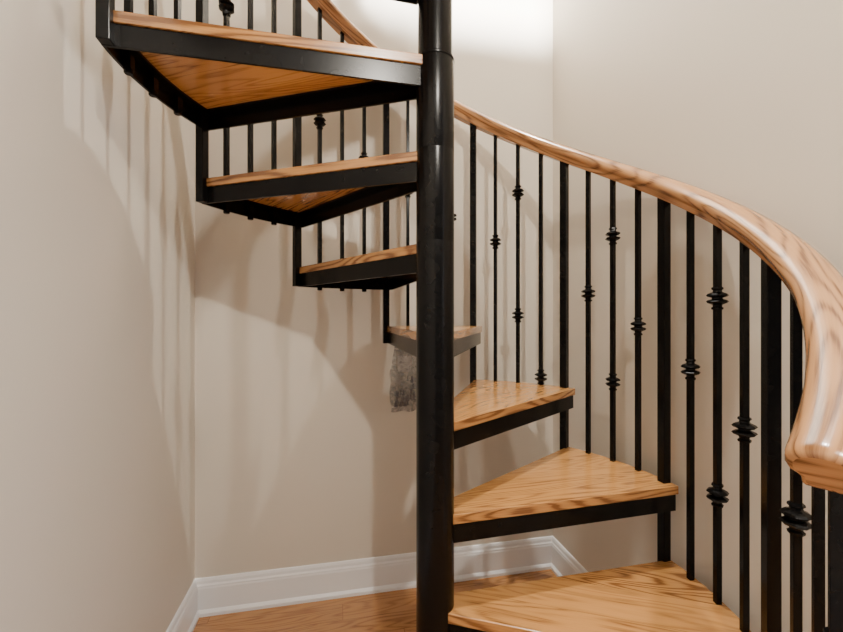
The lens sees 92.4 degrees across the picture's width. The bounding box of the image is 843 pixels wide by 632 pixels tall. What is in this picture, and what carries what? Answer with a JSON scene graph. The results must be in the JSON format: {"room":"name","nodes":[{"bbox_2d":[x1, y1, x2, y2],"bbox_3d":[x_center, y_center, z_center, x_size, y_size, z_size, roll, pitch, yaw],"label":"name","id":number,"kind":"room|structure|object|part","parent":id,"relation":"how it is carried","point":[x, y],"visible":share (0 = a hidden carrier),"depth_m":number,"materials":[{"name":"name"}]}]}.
{"room":"spiral staircase","nodes":[
{"label":"spiral staircase","id":0,"kind":"room"},
{"bbox_2d":[0,0,194,631],"bbox_3d":[-0.479,-1.440,-0.567,0.120,5.100,4.442,0,0,-12],"label":"wall","id":1,"kind":"structure","parent":0,"point":[97,173],"depth_m":0.87,"materials":[{"name":"paint"}]},
{"bbox_2d":[166,579,198,631],"bbox_3d":[-0.397,1.043,-0.611,0.022,0.133,4.322,0,0,-12],"label":"baseboard","id":2,"kind":"structure","parent":1,"relation":"attached to","point":[186,617],"depth_m":1.40,"materials":[{"name":"white wood"}]},
{"bbox_2d":[195,0,552,577],"bbox_3d":[-0.142,-1.440,1.709,1.457,5.100,0.120,0,0,-12],"label":"wall","id":3,"kind":"structure","parent":0,"point":[302,455],"depth_m":1.61,"materials":[{"name":"paint"}]},
{"bbox_2d":[195,536,551,617],"bbox_3d":[-0.127,1.043,1.639,1.457,0.133,0.022,0,0,-12],"label":"baseboard","id":4,"kind":"structure","parent":3,"relation":"attached to","point":[263,589],"depth_m":1.60,"materials":[{"name":"white wood"}]},
{"bbox_2d":[390,347,415,411],"bbox_3d":[-0.062,0.250,1.641,0.139,0.278,0.046,0,0,-12],"label":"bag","id":5,"kind":"object","parent":3,"relation":"attached to","point":[404,362],"visible":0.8,"depth_m":1.63,"materials":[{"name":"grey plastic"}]},
{"bbox_2d":[193,569,556,631],"bbox_3d":[1.312,1.160,-0.199,3.777,0.100,4.442,0,0,-12],"label":"floor","id":6,"kind":"structure","parent":0,"point":[391,611],"depth_m":1.50,"materials":[{"name":"brown wood"}]},
{"bbox_2d":[95,0,842,631],"bbox_3d":[0.032,-0.745,0.946,1.387,3.710,1.387,0,0,-22],"label":"spiral staircase","id":7,"kind":"structure","parent":6,"relation":"on","point":[211,76],"depth_m":0.94,"materials":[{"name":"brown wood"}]},
{"bbox_3d":[-0.320,-0.542,0.964,0.640,0.055,0.366,0,0,0],"label":"tread frame","id":8,"kind":"part","parent":7,"relation":"part of","materials":[{"name":"black metal"}]},
{"bbox_3d":[-0.324,-0.331,1.085,0.355,0.055,0.647,0,0,-44],"label":"tread frame","id":9,"kind":"part","parent":7,"relation":"part of","materials":[{"name":"black metal"}]},
{"bbox_3d":[-0.087,-0.120,1.309,0.355,0.055,0.647,0,0,-42],"label":"tread frame","id":10,"kind":"part","parent":7,"relation":"part of","materials":[{"name":"black metal"}]},
{"bbox_3d":[-0.331,-0.753,0.827,0.647,0.055,0.355,0,0,-42],"label":"tread frame","id":11,"kind":"part","parent":7,"relation":"part of","materials":[{"name":"black metal"}]},
{"bbox_3d":[0.050,0.090,1.298,0.366,0.055,0.640,0,0,0],"label":"tread frame","id":12,"kind":"part","parent":7,"relation":"part of","materials":[{"name":"black metal"}]},
{"bbox_3d":[0.384,0.723,0.928,0.640,0.055,0.366,0,0,0],"label":"tread frame","id":13,"kind":"part","parent":7,"relation":"part of","materials":[{"name":"black metal"}]},
{"bbox_3d":[0.171,0.301,1.302,0.647,0.055,0.355,0,0,-44],"label":"tread frame","id":14,"kind":"part","parent":7,"relation":"part of","materials":[{"name":"black metal"}]},
{"bbox_3d":[0.395,0.509,1.065,0.647,0.055,0.355,0,0,-42],"label":"tread frame","id":15,"kind":"part","parent":7,"relation":"part of","materials":[{"name":"black metal"}]},
{"bbox_3d":[0.032,-1.168,0.946,1.387,2.679,1.387,0,0,0],"label":"handrail","id":16,"kind":"part","parent":7,"relation":"part of","materials":[{"name":"brown wood"}]},
{"bbox_2d":[553,0,842,631],"bbox_3d":[0.799,-1.440,1.049,0.120,5.100,1.792,0,0,-12],"label":"wall","id":17,"kind":"structure","parent":0,"point":[739,101],"depth_m":1.11,"materials":[{"name":"paint"}]},
{"bbox_2d":[551,536,587,576],"bbox_3d":[0.742,1.043,0.976,0.022,0.133,1.672,0,0,-12],"label":"baseboard","id":18,"kind":"structure","parent":17,"relation":"attached to","point":[563,563],"depth_m":1.69,"materials":[{"name":"white wood"}]}
]}

